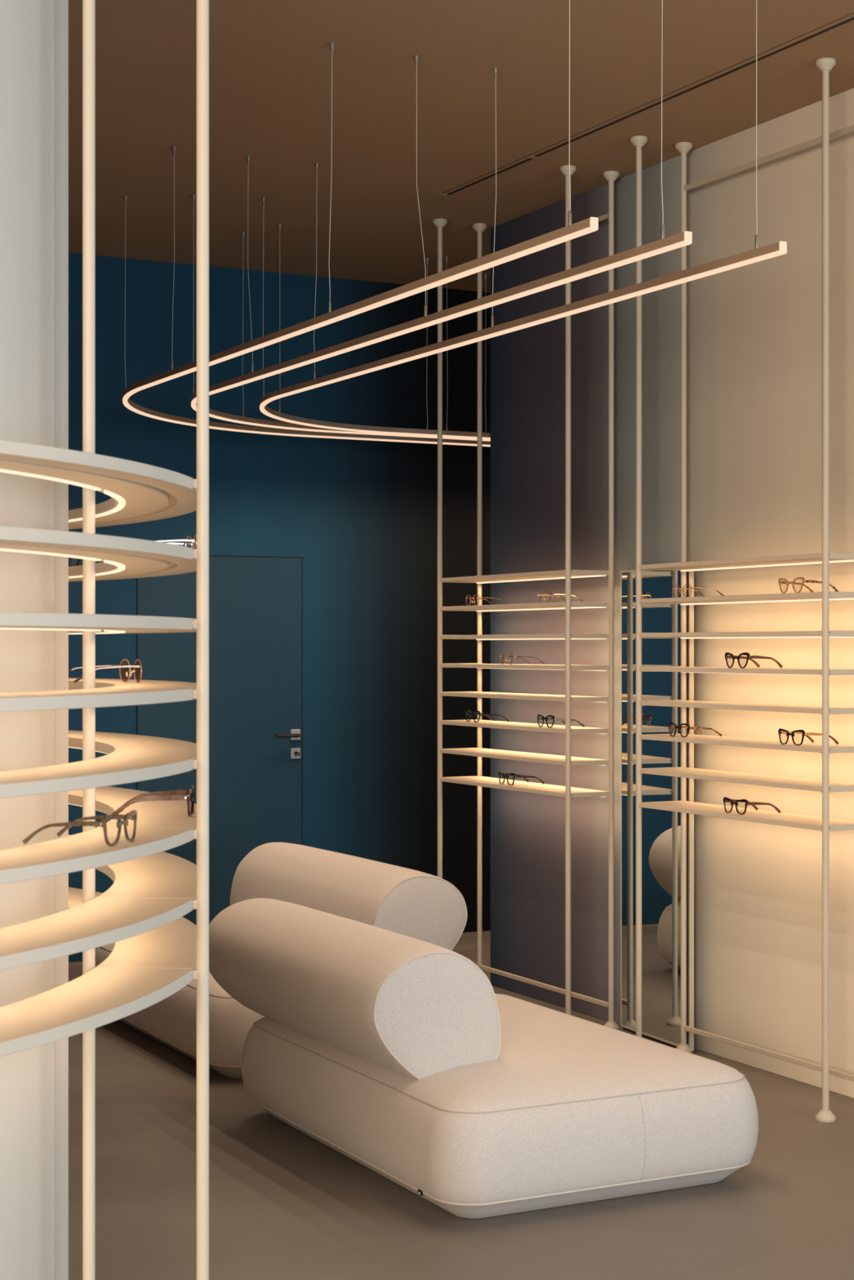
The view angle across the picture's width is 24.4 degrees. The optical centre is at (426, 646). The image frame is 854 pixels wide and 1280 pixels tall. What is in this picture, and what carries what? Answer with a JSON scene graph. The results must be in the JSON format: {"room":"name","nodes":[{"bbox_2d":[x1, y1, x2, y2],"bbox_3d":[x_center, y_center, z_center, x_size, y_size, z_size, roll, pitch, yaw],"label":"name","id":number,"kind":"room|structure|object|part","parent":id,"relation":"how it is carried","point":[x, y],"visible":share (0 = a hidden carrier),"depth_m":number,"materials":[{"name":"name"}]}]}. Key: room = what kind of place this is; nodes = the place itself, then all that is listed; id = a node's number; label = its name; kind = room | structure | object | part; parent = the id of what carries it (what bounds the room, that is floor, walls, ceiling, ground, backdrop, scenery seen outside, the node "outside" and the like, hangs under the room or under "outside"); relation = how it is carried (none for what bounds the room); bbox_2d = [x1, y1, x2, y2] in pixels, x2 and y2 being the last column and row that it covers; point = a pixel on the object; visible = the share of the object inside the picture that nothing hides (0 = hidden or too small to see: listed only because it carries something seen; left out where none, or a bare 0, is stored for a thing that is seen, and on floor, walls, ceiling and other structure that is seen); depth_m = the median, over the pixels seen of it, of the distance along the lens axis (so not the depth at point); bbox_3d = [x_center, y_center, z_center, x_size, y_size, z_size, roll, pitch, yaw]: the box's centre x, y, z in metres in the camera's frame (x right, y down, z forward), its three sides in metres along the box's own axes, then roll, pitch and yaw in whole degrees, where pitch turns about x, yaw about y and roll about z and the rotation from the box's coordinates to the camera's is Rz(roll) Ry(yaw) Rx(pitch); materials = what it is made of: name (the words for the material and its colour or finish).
{"room":"shop","nodes":[
{"label":"shop","id":0,"kind":"room"},
{"bbox_2d":[0,0,68,1279],"bbox_3d":[-1.946,-0.178,3.600,2.544,3.357,2.544,0,0,-27],"label":"wall column","id":1,"kind":"structure","parent":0,"point":[34,33],"depth_m":3.42,"materials":[{"name":"beige paint"}]},
{"bbox_2d":[68,253,490,962],"bbox_3d":[-2.860,-0.178,8.820,11.400,3.357,0.200,0,0,-27],"label":"wall","id":2,"kind":"structure","parent":0,"point":[361,516],"depth_m":9.95,"materials":[{"name":"teal paint"}]},
{"bbox_2d":[136,555,302,925],"bbox_3d":[-0.991,0.526,9.633,0.870,1.948,0.067,0,0,-27],"label":"door","id":3,"kind":"structure","parent":2,"relation":"in","point":[255,602],"depth_m":9.70,"materials":[{"name":"blue paint"}]},
{"bbox_3d":[-0.690,0.440,9.783,0.132,0.019,0.057,0,0,-27],"label":"lever handle","id":4,"kind":"part","parent":3,"relation":"part of","materials":[{"name":"grey metal"}]},
{"bbox_3d":[-0.655,0.530,9.835,0.052,0.053,0.008,0,0,-27],"label":"lock plate","id":5,"kind":"part","parent":3,"relation":"part of","materials":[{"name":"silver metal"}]},
{"bbox_3d":[-0.655,0.438,9.835,0.052,0.053,0.008,0,0,-27],"label":"handle plate","id":6,"kind":"part","parent":3,"relation":"part of","materials":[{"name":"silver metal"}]},
{"bbox_2d":[68,930,490,965],"bbox_3d":[-2.812,1.494,8.728,11.000,0.012,0.008,0,0,-27],"label":"baseboard","id":7,"kind":"structure","parent":2,"relation":"attached to","point":[487,931],"depth_m":10.28,"materials":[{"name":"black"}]},
{"bbox_2d":[68,0,853,292],"bbox_3d":[0.749,-1.917,1.821,11.400,0.120,15.950,0,0,-27],"label":"ceiling","id":8,"kind":"structure","parent":0,"point":[270,60],"depth_m":6.77,"materials":[{"name":"paint"}]},
{"bbox_2d":[122,0,598,446],"bbox_3d":[-0.281,-1.428,7.639,2.112,0.858,5.598,0,0,7],"label":"linear pendant light","id":9,"kind":"object","parent":8,"relation":"hanging from","point":[588,225],"visible":0.85,"depth_m":6.19,"materials":[{"name":"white metal"}]},
{"bbox_2d":[122,226,596,446],"bbox_3d":[-0.281,-1.003,7.642,2.109,0.007,5.593,0,0,7],"label":"diffuser","id":10,"kind":"object","parent":9,"relation":"attached to","point":[563,234],"depth_m":6.33,"materials":[{"name":"white plastic"}]},
{"bbox_2d":[191,0,692,441],"bbox_3d":[-0.057,-1.428,7.593,2.010,0.858,5.219,0,0,6],"label":"linear pendant light","id":11,"kind":"object","parent":8,"relation":"hanging from","point":[684,238],"visible":0.78,"depth_m":6.17,"materials":[{"name":"bronze"},{"name":"glowing white acrylic diffuser"},{"name":"brushed steel"}]},
{"bbox_2d":[191,240,689,441],"bbox_3d":[-0.057,-1.003,7.596,2.008,0.007,5.213,0,0,6],"label":"diffuser","id":12,"kind":"object","parent":11,"relation":"attached to","point":[656,247],"depth_m":6.19,"materials":[{"name":"white plastic"}]},
{"bbox_2d":[259,0,786,439],"bbox_3d":[0.164,-1.428,7.577,1.851,0.858,5.016,0,0,4],"label":"linear pendant light","id":13,"kind":"object","parent":8,"relation":"hanging from","point":[758,254],"visible":0.93,"depth_m":6.38,"materials":[{"name":"bronze"},{"name":"glowing white acrylic diffuser"},{"name":"brushed steel"}]},
{"bbox_2d":[259,250,784,439],"bbox_3d":[0.163,-1.003,7.580,1.849,0.007,5.010,0,0,4],"label":"diffuser","id":14,"kind":"object","parent":13,"relation":"attached to","point":[748,257],"depth_m":6.45,"materials":[{"name":"white plastic"}]},
{"bbox_2d":[436,10,853,196],"bbox_3d":[0.954,-1.855,6.390,0.052,0.004,3.885,0,0,-27],"label":"ceiling track","id":15,"kind":"object","parent":8,"relation":"in","point":[848,17],"visible":1,"depth_m":6.67,"materials":[{"name":"metal"}]},
{"bbox_2d":[68,933,853,1279],"bbox_3d":[0.749,1.560,1.821,11.400,0.120,15.950,0,0,-27],"label":"floor","id":16,"kind":"structure","parent":0,"point":[284,1204],"depth_m":5.28,"materials":[{"name":"grey concrete"}]},
{"bbox_2d":[0,0,208,1279],"bbox_3d":[-1.954,-0.178,3.618,3.072,3.351,3.112,0,0,-27],"label":"shelving","id":17,"kind":"object","parent":16,"relation":"on","point":[157,952],"visible":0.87,"depth_m":3.48,"materials":[{"name":"beige metal"}]},
{"bbox_2d":[68,557,82,566],"bbox_3d":[-0.848,-0.200,4.460,0.150,0.052,0.136,0,0,-35],"label":"eyeglasses","id":18,"kind":"object","parent":17,"relation":"on","point":[78,559],"visible":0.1,"depth_m":4.51,"materials":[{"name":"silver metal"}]},
{"bbox_2d":[22,809,137,845],"bbox_3d":[-0.566,0.295,3.239,0.149,0.050,0.134,0,0,15],"label":"eyeglasses","id":19,"kind":"object","parent":17,"relation":"on","point":[122,819],"visible":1,"depth_m":3.20,"materials":[{"name":"brown plastic"}]},
{"bbox_3d":[-0.500,0.295,3.222,0.013,0.050,0.134,0,0,15],"label":"frame","id":20,"kind":"part","parent":19,"relation":"part of","materials":[{"name":"brown plastic"}]},
{"bbox_3d":[-1.459,0.578,2.617,2.673,0.020,0.881,0,0,-27],"label":"shelf","id":21,"kind":"part","parent":17,"relation":"part of","materials":[{"name":"white metal"}]},
{"bbox_3d":[-1.459,0.455,2.617,2.673,0.020,0.881,0,0,-27],"label":"shelf","id":22,"kind":"part","parent":17,"relation":"part of","materials":[{"name":"white metal"}]},
{"bbox_3d":[-1.459,0.331,2.617,2.673,0.020,0.881,0,0,-27],"label":"shelf","id":23,"kind":"part","parent":17,"relation":"part of","materials":[{"name":"beige paint"}]},
{"bbox_3d":[-1.459,0.207,2.617,2.673,0.020,0.881,0,0,-27],"label":"shelf","id":24,"kind":"part","parent":17,"relation":"part of","materials":[{"name":"beige paint"}]},
{"bbox_3d":[-1.459,0.084,2.617,2.673,0.020,0.881,0,0,-27],"label":"shelf","id":25,"kind":"part","parent":17,"relation":"part of","materials":[{"name":"white metal"}]},
{"bbox_3d":[-1.459,-0.040,2.617,2.673,0.020,0.881,0,0,-27],"label":"shelf","id":26,"kind":"part","parent":17,"relation":"part of","materials":[{"name":"white metal"}]},
{"bbox_3d":[-1.459,-0.164,2.617,2.673,0.020,0.881,0,0,-27],"label":"shelf","id":27,"kind":"part","parent":17,"relation":"part of","materials":[{"name":"beige paint"}]},
{"bbox_3d":[-1.459,-0.288,2.617,2.673,0.020,0.881,0,0,-27],"label":"shelf","id":28,"kind":"part","parent":17,"relation":"part of","materials":[{"name":"beige paint"}]},
{"bbox_2d":[68,658,142,683],"bbox_3d":[-0.662,0.049,3.986,0.149,0.048,0.126,0,0,-30],"label":"eyeglasses","id":29,"kind":"object","parent":17,"relation":"on","point":[125,670],"visible":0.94,"depth_m":4.01,"materials":[{"name":"gold metal"}]},
{"bbox_3d":[-0.604,0.049,4.020,0.014,0.048,0.126,0,0,-30],"label":"frame","id":30,"kind":"part","parent":29,"relation":"part of","materials":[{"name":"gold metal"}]},
{"bbox_3d":[-1.325,0.578,4.520,2.673,0.021,0.854,0,0,34],"label":"shelf","id":31,"kind":"part","parent":17,"relation":"part of","materials":[{"name":"beige paint"}]},
{"bbox_3d":[-1.325,0.455,4.520,2.673,0.021,0.854,0,0,34],"label":"shelf","id":32,"kind":"part","parent":17,"relation":"part of","materials":[{"name":"white metal"}]},
{"bbox_3d":[-1.325,0.331,4.520,2.673,0.021,0.854,0,0,34],"label":"shelf","id":33,"kind":"part","parent":17,"relation":"part of","materials":[{"name":"beige paint"}]},
{"bbox_3d":[-1.325,0.207,4.520,2.673,0.021,0.854,0,0,34],"label":"shelf","id":34,"kind":"part","parent":17,"relation":"part of","materials":[{"name":"white metal"}]},
{"bbox_3d":[-1.325,0.084,4.520,2.673,0.021,0.854,0,0,34],"label":"shelf","id":35,"kind":"part","parent":17,"relation":"part of","materials":[{"name":"beige paint"}]},
{"bbox_3d":[-1.325,-0.040,4.520,2.673,0.021,0.854,0,0,34],"label":"shelf","id":36,"kind":"part","parent":17,"relation":"part of","materials":[{"name":"white metal"}]},
{"bbox_3d":[-1.325,-0.164,4.520,2.673,0.021,0.854,0,0,34],"label":"shelf","id":37,"kind":"part","parent":17,"relation":"part of","materials":[{"name":"beige paint"}]},
{"bbox_3d":[-1.325,-0.288,4.520,2.673,0.021,0.854,0,0,34],"label":"shelf","id":38,"kind":"part","parent":17,"relation":"part of","materials":[{"name":"beige paint"}]},
{"bbox_2d":[111,785,194,816],"bbox_3d":[-0.520,0.294,3.765,0.150,0.053,0.138,0,0,-3],"label":"eyeglasses","id":39,"kind":"object","parent":17,"relation":"on","point":[178,794],"visible":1,"depth_m":3.71,"materials":[{"name":"brown plastic"}]},
{"bbox_3d":[-0.451,0.294,3.769,0.013,0.053,0.138,0,0,-3],"label":"frame","id":40,"kind":"part","parent":39,"relation":"part of","materials":[{"name":"brown plastic"}]},
{"bbox_2d":[155,533,196,549],"bbox_3d":[-0.533,-0.198,3.902,0.149,0.047,0.130,0,0,-17],"label":"eyeglasses","id":41,"kind":"object","parent":17,"relation":"on","point":[193,541],"visible":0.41,"depth_m":3.87,"materials":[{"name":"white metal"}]},
{"bbox_3d":[-0.469,-0.198,3.922,0.014,0.047,0.130,0,0,-17],"label":"frame","id":42,"kind":"part","parent":41,"relation":"part of","materials":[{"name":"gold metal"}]},
{"bbox_2d":[95,842,467,1078],"bbox_3d":[-0.596,1.162,7.624,1.048,0.676,1.521,0,0,-27],"label":"sofa","id":43,"kind":"object","parent":16,"relation":"on","point":[425,907],"visible":0.39,"depth_m":7.25,"materials":[{"name":"fabric"}]},
{"bbox_3d":[-0.604,1.321,7.620,1.030,0.357,1.520,0,0,-27],"label":"seat","id":44,"kind":"part","parent":43,"relation":"part of","materials":[{"name":"fabric"}]},
{"bbox_3d":[-0.339,1.006,7.816,0.416,0.364,1.399,0,0,-27],"label":"backrest","id":45,"kind":"part","parent":43,"relation":"part of","materials":[{"name":"fabric"}]},
{"bbox_2d":[208,897,758,1218],"bbox_3d":[0.111,1.162,5.987,1.093,0.676,1.653,0,0,-27],"label":"sofa","id":46,"kind":"object","parent":16,"relation":"on","point":[397,1054],"visible":0.98,"depth_m":5.42,"materials":[{"name":"fabric"}]},
{"bbox_3d":[-0.267,1.006,5.980,0.416,0.364,1.319,0,0,-27],"label":"backrest","id":47,"kind":"part","parent":46,"relation":"part of","materials":[{"name":"fabric"}]},
{"bbox_3d":[0.169,1.321,5.943,1.030,0.357,1.520,0,0,-27],"label":"seat","id":48,"kind":"part","parent":46,"relation":"part of","materials":[{"name":"fabric"}]},
{"bbox_2d":[432,164,619,1030],"bbox_3d":[0.389,-0.178,8.167,0.262,3.357,1.133,0,0,-27],"label":"wall shelving","id":49,"kind":"object","parent":16,"relation":"on","point":[567,792],"visible":0.9,"depth_m":7.80,"materials":[{"name":"beige metal"}]},
{"bbox_3d":[0.148,0.205,8.634,0.179,0.019,0.010,0,0,-27],"label":"rail","id":50,"kind":"part","parent":49,"relation":"part of","materials":[{"name":"beige metal"}]},
{"bbox_3d":[0.148,0.081,8.634,0.179,0.019,0.010,0,0,-27],"label":"rail","id":51,"kind":"part","parent":49,"relation":"part of","materials":[{"name":"beige metal"}]},
{"bbox_3d":[0.148,-0.290,8.634,0.179,0.019,0.010,0,0,-27],"label":"rail","id":52,"kind":"part","parent":49,"relation":"part of","materials":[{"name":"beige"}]},
{"bbox_2d":[466,594,507,605],"bbox_3d":[0.255,-0.198,8.418,0.149,0.047,0.130,0,0,-27],"label":"eyeglasses","id":53,"kind":"object","parent":49,"relation":"on","point":[470,597],"visible":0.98,"depth_m":8.39,"materials":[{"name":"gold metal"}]},
{"bbox_3d":[0.195,-0.198,8.388,0.014,0.047,0.130,0,0,-27],"label":"frame","id":54,"kind":"part","parent":53,"relation":"part of","materials":[{"name":"gold metal"}]},
{"bbox_2d":[465,710,509,722],"bbox_3d":[0.255,0.295,8.419,0.149,0.051,0.131,0,0,-27],"label":"eyeglasses","id":55,"kind":"object","parent":49,"relation":"on","point":[473,713],"visible":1,"depth_m":8.38,"materials":[{"name":"black plastic"}]},
{"bbox_3d":[0.194,0.295,8.387,0.013,0.051,0.131,0,0,-27],"label":"frame","id":56,"kind":"part","parent":55,"relation":"part of","materials":[{"name":"black plastic"}]},
{"bbox_3d":[0.388,0.081,8.167,0.207,0.016,1.043,0,0,-27],"label":"shelf","id":57,"kind":"part","parent":49,"relation":"part of","materials":[{"name":"white metal"}]},
{"bbox_3d":[0.388,-0.043,8.167,0.207,0.016,1.043,0,0,-27],"label":"shelf","id":58,"kind":"part","parent":49,"relation":"part of","materials":[{"name":"white metal"}]},
{"bbox_3d":[0.388,-0.167,8.167,0.207,0.016,1.043,0,0,-27],"label":"shelf","id":59,"kind":"part","parent":49,"relation":"part of","materials":[{"name":"beige metal"}]},
{"bbox_3d":[0.388,-0.290,8.167,0.207,0.016,1.043,0,0,-27],"label":"shelf","id":60,"kind":"part","parent":49,"relation":"part of","materials":[{"name":"white metal"}]},
{"bbox_3d":[0.388,0.328,8.167,0.207,0.016,1.043,0,0,-27],"label":"shelf","id":61,"kind":"part","parent":49,"relation":"part of","materials":[{"name":"white metal"}]},
{"bbox_2d":[497,771,544,785],"bbox_3d":[0.389,0.542,8.160,0.150,0.052,0.136,0,0,-27],"label":"eyeglasses","id":62,"kind":"object","parent":49,"relation":"on","point":[500,774],"visible":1,"depth_m":8.12,"materials":[{"name":"black plastic"}]},
{"bbox_3d":[0.328,0.542,8.129,0.013,0.052,0.136,0,0,-27],"label":"frame","id":63,"kind":"part","parent":62,"relation":"part of","materials":[{"name":"black plastic"}]},
{"bbox_3d":[0.388,0.205,8.167,0.207,0.016,1.043,0,0,-27],"label":"shelf","id":64,"kind":"part","parent":49,"relation":"part of","materials":[{"name":"beige metal"}]},
{"bbox_2d":[499,653,544,664],"bbox_3d":[0.390,0.049,8.155,0.149,0.047,0.130,0,0,-27],"label":"eyeglasses","id":65,"kind":"object","parent":49,"relation":"on","point":[504,656],"visible":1,"depth_m":8.13,"materials":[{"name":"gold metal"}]},
{"bbox_3d":[0.330,0.049,8.124,0.014,0.047,0.130,0,0,-27],"label":"frame","id":66,"kind":"part","parent":65,"relation":"part of","materials":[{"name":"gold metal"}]},
{"bbox_3d":[0.388,0.452,8.167,0.207,0.016,1.043,0,0,-27],"label":"shelf","id":67,"kind":"part","parent":49,"relation":"part of","materials":[{"name":"beige paint"}]},
{"bbox_3d":[0.388,0.576,8.167,0.207,0.016,1.043,0,0,-27],"label":"shelf","id":68,"kind":"part","parent":49,"relation":"part of","materials":[{"name":"white metal"}]},
{"bbox_3d":[0.476,1.406,8.213,0.012,0.018,1.069,0,0,-27],"label":"rail","id":69,"kind":"part","parent":49,"relation":"part of","materials":[{"name":"beige metal"}]},
{"bbox_2d":[537,591,583,603],"bbox_3d":[0.530,-0.198,7.884,0.149,0.047,0.130,0,0,-27],"label":"eyeglasses","id":70,"kind":"object","parent":49,"relation":"on","point":[542,594],"visible":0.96,"depth_m":7.86,"materials":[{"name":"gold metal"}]},
{"bbox_3d":[0.470,-0.198,7.853,0.014,0.047,0.130,0,0,-27],"label":"frame","id":71,"kind":"part","parent":70,"relation":"part of","materials":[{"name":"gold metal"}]},
{"bbox_2d":[537,714,584,728],"bbox_3d":[0.533,0.295,7.880,0.149,0.051,0.131,0,0,-27],"label":"eyeglasses","id":72,"kind":"object","parent":49,"relation":"on","point":[543,717],"visible":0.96,"depth_m":7.84,"materials":[{"name":"black plastic"}]},
{"bbox_3d":[0.472,0.295,7.849,0.013,0.051,0.131,0,0,-27],"label":"frame","id":73,"kind":"part","parent":72,"relation":"part of","materials":[{"name":"black plastic"}]},
{"bbox_3d":[0.629,0.576,7.700,0.179,0.019,0.010,0,0,-27],"label":"rail","id":74,"kind":"part","parent":49,"relation":"part of","materials":[{"name":"beige metal"}]},
{"bbox_3d":[0.629,0.452,7.700,0.179,0.019,0.010,0,0,-27],"label":"rail","id":75,"kind":"part","parent":49,"relation":"part of","materials":[{"name":"beige metal"}]},
{"bbox_3d":[0.629,0.329,7.700,0.179,0.019,0.010,0,0,-27],"label":"rail","id":76,"kind":"part","parent":49,"relation":"part of","materials":[{"name":"beige metal"}]},
{"bbox_3d":[0.629,0.205,7.700,0.179,0.019,0.010,0,0,-27],"label":"rail","id":77,"kind":"part","parent":49,"relation":"part of","materials":[{"name":"beige metal"}]},
{"bbox_3d":[0.629,0.081,7.700,0.179,0.019,0.010,0,0,-27],"label":"rail","id":78,"kind":"part","parent":49,"relation":"part of","materials":[{"name":"beige metal"}]},
{"bbox_3d":[0.629,-0.043,7.700,0.179,0.019,0.010,0,0,-27],"label":"rail","id":79,"kind":"part","parent":49,"relation":"part of","materials":[{"name":"beige metal"}]},
{"bbox_3d":[0.629,-0.166,7.700,0.179,0.019,0.010,0,0,-27],"label":"rail","id":80,"kind":"part","parent":49,"relation":"part of","materials":[{"name":"beige metal"}]},
{"bbox_3d":[0.629,-0.290,7.700,0.179,0.019,0.010,0,0,-27],"label":"rail","id":81,"kind":"part","parent":49,"relation":"part of","materials":[{"name":"beige metal"}]},
{"bbox_3d":[0.476,-1.692,8.213,0.012,0.018,1.069,0,0,-27],"label":"rail","id":82,"kind":"part","parent":49,"relation":"part of","materials":[{"name":"beige metal"}]},
{"bbox_2d":[630,57,853,1122],"bbox_3d":[1.105,-0.178,6.778,0.262,3.357,1.133,0,0,-27],"label":"wall shelving","id":83,"kind":"object","parent":16,"relation":"on","point":[824,824],"visible":0.94,"depth_m":6.79,"materials":[{"name":"beige metal"}]},
{"bbox_3d":[0.864,-0.166,7.245,0.179,0.019,0.010,0,0,-27],"label":"rail","id":84,"kind":"part","parent":83,"relation":"part of","materials":[{"name":"beige metal"}]},
{"bbox_3d":[0.864,0.576,7.245,0.179,0.019,0.010,0,0,-27],"label":"rail","id":85,"kind":"part","parent":83,"relation":"part of","materials":[{"name":"beige metal"}]},
{"bbox_3d":[0.864,-0.290,7.245,0.179,0.019,0.010,0,0,-27],"label":"rail","id":86,"kind":"part","parent":83,"relation":"part of","materials":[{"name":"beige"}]},
{"bbox_3d":[0.864,0.452,7.245,0.179,0.019,0.010,0,0,-27],"label":"rail","id":87,"kind":"part","parent":83,"relation":"part of","materials":[{"name":"beige metal"}]},
{"bbox_3d":[0.864,0.081,7.245,0.179,0.019,0.010,0,0,-27],"label":"rail","id":88,"kind":"part","parent":83,"relation":"part of","materials":[{"name":"beige metal"}]},
{"bbox_3d":[0.864,0.329,7.245,0.179,0.019,0.010,0,0,-27],"label":"rail","id":89,"kind":"part","parent":83,"relation":"part of","materials":[{"name":"beige metal"}]},
{"bbox_2d":[667,722,722,737],"bbox_3d":[0.956,0.296,7.058,0.148,0.050,0.131,0,0,-27],"label":"eyeglasses","id":90,"kind":"object","parent":83,"relation":"on","point":[675,726],"visible":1,"depth_m":7.02,"materials":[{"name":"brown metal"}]},
{"bbox_3d":[0.896,0.296,7.027,0.013,0.050,0.129,0,0,-27],"label":"frame","id":91,"kind":"part","parent":90,"relation":"part of","materials":[{"name":"black plastic"}]},
{"bbox_2d":[672,583,724,597],"bbox_3d":[0.965,-0.198,7.040,0.149,0.048,0.126,0,0,-27],"label":"eyeglasses","id":92,"kind":"object","parent":83,"relation":"on","point":[679,588],"visible":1,"depth_m":7.01,"materials":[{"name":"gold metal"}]},
{"bbox_3d":[0.905,-0.198,7.009,0.014,0.048,0.126,0,0,-27],"label":"frame","id":93,"kind":"part","parent":92,"relation":"part of","materials":[{"name":"gold metal"}]},
{"bbox_3d":[1.104,-0.043,6.778,0.207,0.016,1.043,0,0,-27],"label":"shelf","id":94,"kind":"part","parent":83,"relation":"part of","materials":[{"name":"white metal"}]},
{"bbox_3d":[1.104,0.081,6.778,0.207,0.016,1.043,0,0,-27],"label":"shelf","id":95,"kind":"part","parent":83,"relation":"part of","materials":[{"name":"beige metal"}]},
{"bbox_3d":[1.104,-0.167,6.778,0.207,0.016,1.043,0,0,-27],"label":"shelf","id":96,"kind":"part","parent":83,"relation":"part of","materials":[{"name":"beige paint"}]},
{"bbox_3d":[1.104,0.576,6.778,0.207,0.016,1.043,0,0,-27],"label":"shelf","id":97,"kind":"part","parent":83,"relation":"part of","materials":[{"name":"white metal"}]},
{"bbox_3d":[1.104,0.452,6.778,0.207,0.016,1.043,0,0,-27],"label":"shelf","id":98,"kind":"part","parent":83,"relation":"part of","materials":[{"name":"white metal"}]},
{"bbox_3d":[1.104,0.328,6.778,0.207,0.016,1.043,0,0,-27],"label":"shelf","id":99,"kind":"part","parent":83,"relation":"part of","materials":[{"name":"white metal"}]},
{"bbox_3d":[1.104,0.205,6.778,0.207,0.016,1.043,0,0,-27],"label":"shelf","id":100,"kind":"part","parent":83,"relation":"part of","materials":[{"name":"beige metal"}]},
{"bbox_3d":[1.104,-0.290,6.778,0.207,0.016,1.043,0,0,-27],"label":"shelf","id":101,"kind":"part","parent":83,"relation":"part of","materials":[{"name":"white metal"}]},
{"bbox_2d":[723,796,780,814],"bbox_3d":[1.111,0.541,6.760,0.150,0.053,0.138,0,0,-27],"label":"eyeglasses","id":102,"kind":"object","parent":83,"relation":"on","point":[726,799],"visible":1,"depth_m":6.72,"materials":[{"name":"black plastic"}]},
{"bbox_3d":[1.050,0.541,6.729,0.013,0.053,0.138,0,0,-27],"label":"frame","id":103,"kind":"part","parent":102,"relation":"part of","materials":[{"name":"black plastic"}]},
{"bbox_2d":[724,652,782,668],"bbox_3d":[1.115,0.046,6.752,0.150,0.054,0.138,0,0,-27],"label":"eyeglasses","id":104,"kind":"object","parent":83,"relation":"on","point":[731,656],"visible":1,"depth_m":6.72,"materials":[{"name":"black plastic"}]},
{"bbox_3d":[1.054,0.046,6.720,0.013,0.054,0.138,0,0,-27],"label":"frame","id":105,"kind":"part","parent":104,"relation":"part of","materials":[{"name":"black plastic"}]},
{"bbox_3d":[1.193,-1.692,6.823,0.012,0.018,1.069,0,0,-27],"label":"rail","id":106,"kind":"part","parent":83,"relation":"part of","materials":[{"name":"beige metal"}]},
{"bbox_3d":[1.193,1.406,6.823,0.012,0.018,1.069,0,0,-27],"label":"rail","id":107,"kind":"part","parent":83,"relation":"part of","materials":[{"name":"beige metal"}]},
{"bbox_2d":[777,728,838,745],"bbox_3d":[1.251,0.295,6.487,0.150,0.052,0.136,0,0,-27],"label":"eyeglasses","id":108,"kind":"object","parent":83,"relation":"on","point":[802,732],"visible":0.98,"depth_m":6.45,"materials":[{"name":"black plastic"}]},
{"bbox_3d":[1.190,0.295,6.456,0.013,0.052,0.136,0,0,-27],"label":"frame","id":109,"kind":"part","parent":108,"relation":"part of","materials":[{"name":"black plastic"}]},
{"bbox_2d":[777,577,838,593],"bbox_3d":[1.251,-0.200,6.487,0.149,0.052,0.135,0,0,-27],"label":"eyeglasses","id":110,"kind":"object","parent":83,"relation":"on","point":[786,581],"visible":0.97,"depth_m":6.45,"materials":[{"name":"brown plastic"}]},
{"bbox_3d":[1.190,-0.200,6.456,0.013,0.052,0.135,0,0,-27],"label":"frame","id":111,"kind":"part","parent":110,"relation":"part of","materials":[{"name":"orange plastic"}]},
{"bbox_3d":[1.346,0.576,6.311,0.179,0.019,0.010,0,0,-27],"label":"rail","id":112,"kind":"part","parent":83,"relation":"part of","materials":[{"name":"beige metal"}]},
{"bbox_3d":[1.346,0.452,6.311,0.179,0.019,0.010,0,0,-27],"label":"rail","id":113,"kind":"part","parent":83,"relation":"part of","materials":[{"name":"beige metal"}]},
{"bbox_3d":[1.346,0.329,6.311,0.179,0.019,0.010,0,0,-27],"label":"rail","id":114,"kind":"part","parent":83,"relation":"part of","materials":[{"name":"beige metal"}]},
{"bbox_3d":[1.346,0.205,6.311,0.179,0.019,0.010,0,0,-27],"label":"rail","id":115,"kind":"part","parent":83,"relation":"part of","materials":[{"name":"beige metal"}]},
{"bbox_3d":[1.346,0.081,6.311,0.179,0.019,0.010,0,0,-27],"label":"rail","id":116,"kind":"part","parent":83,"relation":"part of","materials":[{"name":"beige metal"}]},
{"bbox_3d":[1.346,-0.043,6.311,0.179,0.019,0.010,0,0,-27],"label":"rail","id":117,"kind":"part","parent":83,"relation":"part of","materials":[{"name":"beige metal"}]},
{"bbox_3d":[1.346,-0.166,6.311,0.179,0.019,0.010,0,0,-27],"label":"rail","id":118,"kind":"part","parent":83,"relation":"part of","materials":[{"name":"beige metal"}]},
{"bbox_3d":[1.346,-0.290,6.311,0.179,0.019,0.010,0,0,-27],"label":"rail","id":119,"kind":"part","parent":83,"relation":"part of","materials":[{"name":"beige metal"}]},
{"bbox_2d":[490,88,853,1097],"bbox_3d":[1.373,-0.178,6.817,0.160,3.357,4.460,0,0,-27],"label":"wall","id":120,"kind":"structure","parent":0,"point":[754,330],"depth_m":7.32,"materials":[{"name":"paint"}]},
{"bbox_2d":[620,568,693,1050],"bbox_3d":[0.872,0.600,7.520,0.018,1.800,0.519,0,0,-24],"label":"wall mirror","id":121,"kind":"object","parent":120,"relation":"attached to","point":[660,828],"visible":0.7,"depth_m":7.50,"materials":[{"name":"beige mirror"}]}
]}

